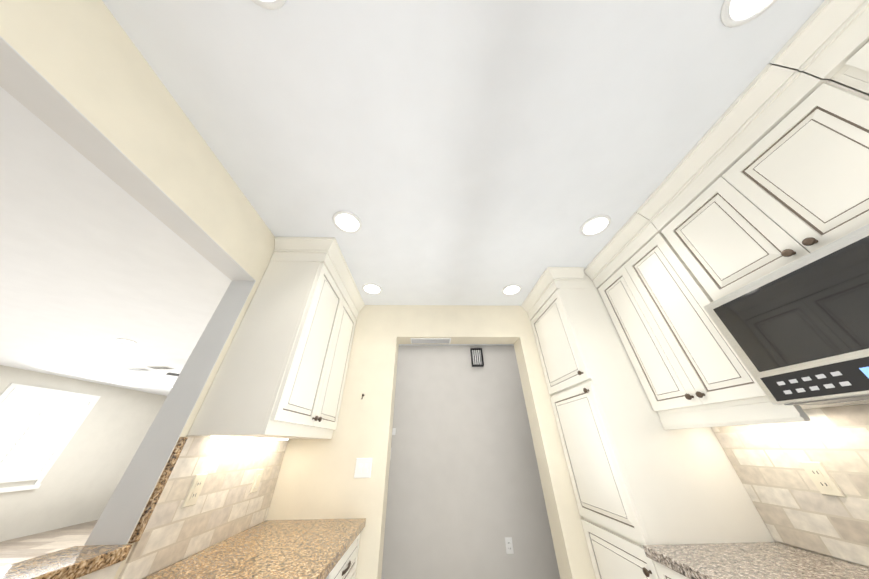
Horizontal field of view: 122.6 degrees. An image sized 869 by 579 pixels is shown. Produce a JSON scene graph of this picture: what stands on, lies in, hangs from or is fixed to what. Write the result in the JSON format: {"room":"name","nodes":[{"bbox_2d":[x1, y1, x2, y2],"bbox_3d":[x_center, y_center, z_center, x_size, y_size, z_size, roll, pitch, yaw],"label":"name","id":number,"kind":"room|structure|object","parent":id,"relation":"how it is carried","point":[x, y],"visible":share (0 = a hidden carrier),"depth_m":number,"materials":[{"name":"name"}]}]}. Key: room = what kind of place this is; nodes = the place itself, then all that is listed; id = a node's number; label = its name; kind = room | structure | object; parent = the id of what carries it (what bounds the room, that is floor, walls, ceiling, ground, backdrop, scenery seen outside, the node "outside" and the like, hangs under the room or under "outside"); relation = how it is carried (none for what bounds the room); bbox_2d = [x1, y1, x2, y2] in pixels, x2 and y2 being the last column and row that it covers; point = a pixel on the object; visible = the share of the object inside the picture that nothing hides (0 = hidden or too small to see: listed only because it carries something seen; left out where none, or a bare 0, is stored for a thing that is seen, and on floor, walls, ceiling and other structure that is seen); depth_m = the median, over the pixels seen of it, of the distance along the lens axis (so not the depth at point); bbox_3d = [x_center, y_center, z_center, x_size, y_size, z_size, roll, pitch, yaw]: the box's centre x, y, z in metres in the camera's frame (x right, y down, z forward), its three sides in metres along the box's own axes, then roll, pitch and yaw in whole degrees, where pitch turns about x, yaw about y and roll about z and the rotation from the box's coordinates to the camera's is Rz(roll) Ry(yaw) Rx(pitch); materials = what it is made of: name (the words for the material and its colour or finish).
{"room":"kitchen","nodes":[
{"label":"kitchen","id":0,"kind":"room"},
{"bbox_2d":[0,520,97,566],"bbox_3d":[-4.371,3.388,2.636,6.125,0.050,18.000,0,-33,-2],"label":"floor","id":1,"kind":"structure","parent":0,"point":[15,550],"depth_m":4.02,"materials":[{"name":"brown wood"}]},
{"bbox_2d":[0,365,166,541],"bbox_3d":[-4.461,2.341,3.408,6.275,2.550,18.150,0,-33,-2],"label":"wall","id":2,"kind":"structure","parent":0,"point":[80,481],"depth_m":5.08,"materials":[{"name":"beige paint"}]},
{"bbox_2d":[0,383,100,492],"bbox_3d":[-7.460,2.692,4.319,0.046,1.600,1.400,0,-33,-2],"label":"window","id":3,"kind":"structure","parent":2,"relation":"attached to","point":[39,426],"depth_m":4.43,"materials":[{"name":"white glass"}]},
{"bbox_2d":[0,0,274,578],"bbox_3d":[-1.156,0.394,0.489,0.145,2.550,5.760,0,-33,-2],"label":"wall","id":4,"kind":"structure","parent":0,"point":[81,77],"depth_m":0.91,"materials":[{"name":"beige paint"}]},
{"bbox_2d":[0,437,187,578],"bbox_3d":[-1.136,0.015,-0.260,0.199,0.364,2.890,0,-33,-2],"label":"granite ledge","id":5,"kind":"object","parent":4,"relation":"attached to","point":[74,562],"visible":0.98,"depth_m":0.76,"materials":[{"name":"brown stone"}]},
{"bbox_2d":[77,561,121,578],"bbox_3d":[-1.052,0.194,-0.392,0.011,0.078,2.860,0,-33,-2],"label":"backsplash strip","id":6,"kind":"object","parent":4,"relation":"attached to","point":[108,572],"visible":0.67,"depth_m":0.78,"materials":[{"name":"stone"}]},
{"bbox_2d":[118,435,287,578],"bbox_3d":[-1.106,1.085,1.312,0.010,0.451,0.908,0,-33,-2],"label":"backsplash","id":7,"kind":"structure","parent":4,"relation":"attached to","point":[226,505],"depth_m":1.15,"materials":[{"name":"tile"}]},
{"bbox_2d":[181,473,207,507],"bbox_3d":[-1.089,0.913,1.084,0.008,0.116,0.072,0,-33,-2],"label":"outlet","id":8,"kind":"object","parent":7,"relation":"attached to","point":[194,491],"visible":1,"depth_m":1.08,"materials":[{"name":"beige plastic"}]},
{"bbox_2d":[249,469,263,493],"bbox_3d":[-1.101,1.188,1.478,0.010,0.116,0.072,0,-33,-2],"label":"light switch","id":9,"kind":"object","parent":7,"relation":"attached to","point":[256,480],"visible":1,"depth_m":1.47,"materials":[{"name":"beige plastic"}]},
{"bbox_2d":[188,237,364,439],"bbox_3d":[-0.909,0.392,1.737,0.413,1.185,0.960,0,-33,-2],"label":"upper cabinet","id":10,"kind":"object","parent":4,"relation":"attached to","point":[281,373],"visible":1,"depth_m":1.41,"materials":[{"name":"white wood"}]},
{"bbox_2d":[0,0,824,395],"bbox_3d":[-1.738,1.248,4.209,11.750,0.100,18.150,0,-33,-2],"label":"ceiling","id":11,"kind":"structure","parent":0,"point":[466,152],"depth_m":1.17,"materials":[{"name":"white paint"}]},
{"bbox_2d":[116,338,136,343],"bbox_3d":[-4.194,0.707,3.235,0.196,0.008,0.196,0,-33,-2],"label":"recessed light","id":12,"kind":"object","parent":11,"relation":"in","point":[127,341],"visible":0.96,"depth_m":3.22,"materials":[{"name":"white"}]},
{"bbox_2d":[123,368,151,370],"bbox_3d":[-5.471,1.477,4.388,0.360,0.010,0.160,0,-33,-2],"label":"ceiling vent","id":13,"kind":"object","parent":11,"relation":"in","point":[132,369],"depth_m":4.37,"materials":[{"name":"white metal"}]},
{"bbox_2d":[147,366,173,368],"bbox_3d":[-4.969,1.425,4.318,0.360,0.010,0.160,0,-33,-2],"label":"ceiling vent","id":14,"kind":"object","parent":11,"relation":"in","point":[152,367],"depth_m":4.28,"materials":[{"name":"white metal"}]},
{"bbox_2d":[251,0,286,9],"bbox_3d":[-0.542,-0.983,0.715,0.186,0.008,0.186,0,-33,-2],"label":"recessed light","id":15,"kind":"object","parent":11,"relation":"in","point":[271,4],"visible":1,"depth_m":0.78,"materials":[{"name":"white"}]},
{"bbox_2d":[333,211,361,232],"bbox_3d":[-0.568,-0.436,1.552,0.186,0.008,0.186,0,-33,-2],"label":"recessed light","id":16,"kind":"object","parent":11,"relation":"in","point":[347,221],"visible":1,"depth_m":1.54,"materials":[{"name":"white"}]},
{"bbox_2d":[362,283,381,293],"bbox_3d":[-0.580,-0.004,2.214,0.186,0.008,0.186,0,-33,-2],"label":"recessed light","id":17,"kind":"object","parent":11,"relation":"in","point":[370,288],"visible":1,"depth_m":2.20,"materials":[{"name":"white"}]},
{"bbox_2d":[502,284,521,294],"bbox_3d":[0.730,0.004,2.250,0.186,0.008,0.186,0,-33,-2],"label":"recessed light","id":18,"kind":"object","parent":11,"relation":"in","point":[511,289],"visible":1,"depth_m":2.24,"materials":[{"name":"white"}]},
{"bbox_2d":[580,215,610,235],"bbox_3d":[1.081,-0.426,1.598,0.186,0.008,0.186,0,-33,-2],"label":"recessed light","id":19,"kind":"object","parent":11,"relation":"in","point":[595,225],"visible":1,"depth_m":1.59,"materials":[{"name":"white"}]},
{"bbox_2d":[720,0,776,27],"bbox_3d":[1.048,-0.973,0.760,0.186,0.008,0.186,0,-33,-2],"label":"recessed light","id":20,"kind":"object","parent":11,"relation":"in","point":[735,13],"visible":1,"depth_m":0.80,"materials":[{"name":"white"}]},
{"bbox_2d":[265,305,595,578],"bbox_3d":[0.247,1.289,1.885,2.750,2.550,0.200,0,-33,-2],"label":"wall","id":21,"kind":"structure","parent":0,"point":[316,479],"depth_m":1.84,"materials":[{"name":"beige paint"}]},
{"bbox_2d":[354,458,371,477],"bbox_3d":[-0.519,1.298,1.729,0.118,0.118,0.010,0,-33,-2],"label":"light switch","id":22,"kind":"object","parent":21,"relation":"attached to","point":[363,466],"visible":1,"depth_m":1.73,"materials":[{"name":"white plastic"}]},
{"bbox_2d":[410,338,450,343],"bbox_3d":[-0.037,0.517,2.381,0.400,0.010,0.130,0,-33,-2],"label":"air vent","id":23,"kind":"object","parent":21,"relation":"in","point":[430,340],"visible":1,"depth_m":2.36,"materials":[{"name":"white plastic"}]},
{"bbox_2d":[381,346,559,578],"bbox_3d":[1.570,1.641,2.450,5.430,2.550,1.260,0,-33,-2],"label":"wall","id":24,"kind":"structure","parent":0,"point":[465,496],"depth_m":2.68,"materials":[{"name":"grey paint"}]},
{"bbox_2d":[470,348,483,366],"bbox_3d":[0.607,0.969,3.396,0.160,0.250,0.059,0,-33,-2],"label":"sconce","id":25,"kind":"object","parent":24,"relation":"attached to","point":[477,357],"visible":1,"depth_m":3.38,"materials":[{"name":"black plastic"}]},
{"bbox_2d":[505,537,513,553],"bbox_3d":[0.751,2.570,2.385,0.072,0.116,0.008,0,-33,-2],"label":"outlet","id":26,"kind":"object","parent":24,"relation":"attached to","point":[509,545],"visible":1,"depth_m":2.38,"materials":[{"name":"white plastic"}]},
{"bbox_2d":[777,542,868,567],"bbox_3d":[1.756,0.095,0.085,0.150,2.550,4.600,0,-33,-2],"label":"wall","id":27,"kind":"structure","parent":0,"point":[824,555],"depth_m":1.00,"materials":[{"name":"beige tile"}]},
{"bbox_2d":[584,212,847,429],"bbox_3d":[1.455,0.164,1.450,0.367,1.164,0.615,0,-33,-2],"label":"upper cabinet","id":28,"kind":"object","parent":27,"relation":"attached to","point":[691,370],"visible":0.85,"depth_m":1.33,"materials":[{"name":"white wood"}]},
{"bbox_2d":[636,64,868,300],"bbox_3d":[1.470,-0.396,1.029,0.367,0.687,0.695,0,-33,-2],"label":"wall cabinet","id":29,"kind":"object","parent":27,"relation":"attached to","point":[769,173],"visible":0.9,"depth_m":0.95,"materials":[{"name":"white wood"}]},
{"bbox_2d":[703,224,868,404],"bbox_3d":[1.429,0.073,0.722,0.462,0.426,0.687,0,-33,-2],"label":"microwave","id":30,"kind":"object","parent":27,"relation":"attached to","point":[795,332],"visible":1,"depth_m":0.81,"materials":[{"name":"black plastic"}]},
{"bbox_2d":[711,405,868,566],"bbox_3d":[1.670,0.118,-0.053,0.028,0.519,3.199,0,-33,-2],"label":"backsplash","id":31,"kind":"structure","parent":27,"relation":"attached to","point":[794,506],"depth_m":1.03,"materials":[{"name":"tile"}]},
{"bbox_2d":[799,461,846,497],"bbox_3d":[1.635,0.800,1.007,0.008,0.116,0.072,0,-33,-2],"label":"outlet","id":32,"kind":"object","parent":31,"relation":"attached to","point":[823,480],"visible":1,"depth_m":1.00,"materials":[{"name":"beige plastic"}]},
{"bbox_2d":[770,0,868,93],"bbox_3d":[1.493,-0.602,0.279,0.367,1.164,0.778,0,-33,-2],"label":"upper cabinet","id":33,"kind":"object","parent":27,"relation":"attached to","point":[829,39],"visible":1,"depth_m":0.80,"materials":[{"name":"white wood"}]},
{"bbox_3d":[1.270,1.511,-0.133,5.975,0.050,5.810,0,-33,-2],"label":"floor","id":34,"kind":"structure","parent":0,"visible":0},
{"bbox_2d":[329,534,359,578],"bbox_3d":[-0.777,1.762,1.064,0.657,0.880,0.594,0,-33,-2],"label":"base cabinet","id":35,"kind":"object","parent":34,"relation":"on","point":[345,566],"visible":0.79,"depth_m":1.30,"materials":[{"name":"beige wood"}]},
{"bbox_2d":[521,267,775,578],"bbox_3d":[1.284,1.060,1.554,0.693,2.549,0.653,0,-33,-2],"label":"pantry","id":36,"kind":"object","parent":34,"relation":"on","point":[640,476],"visible":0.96,"depth_m":1.39,"materials":[{"name":"beige wood"}]},
{"bbox_2d":[653,560,688,578],"bbox_3d":[1.325,1.455,0.633,0.657,0.880,0.564,0,-33,-2],"label":"base cabinet","id":37,"kind":"object","parent":34,"relation":"on","point":[664,572],"visible":0.08,"depth_m":1.03,"materials":[{"name":"beige wood"}]},
{"bbox_3d":[-0.736,1.039,-0.043,0.667,0.880,0.820,0,-33,-2],"label":"base cabinet","id":38,"kind":"object","parent":34,"relation":"on","visible":0},
{"bbox_2d":[143,518,365,578],"bbox_3d":[-0.730,0.588,-0.079,0.653,0.244,3.799,0,-33,-2],"label":"countertop","id":39,"kind":"structure","parent":38,"relation":"on","point":[296,549],"depth_m":1.08,"materials":[{"name":"stone"}]},
{"bbox_3d":[1.363,0.687,-0.543,0.657,0.880,0.698,0,-33,-2],"label":"base cabinet","id":40,"kind":"object","parent":34,"relation":"on","visible":0},
{"bbox_2d":[643,542,868,578],"bbox_3d":[1.349,0.350,-0.217,0.653,0.039,3.196,0,-33,-2],"label":"countertop","id":41,"kind":"structure","parent":40,"relation":"on","point":[763,560],"depth_m":0.95,"materials":[{"name":"stone"}]}
]}

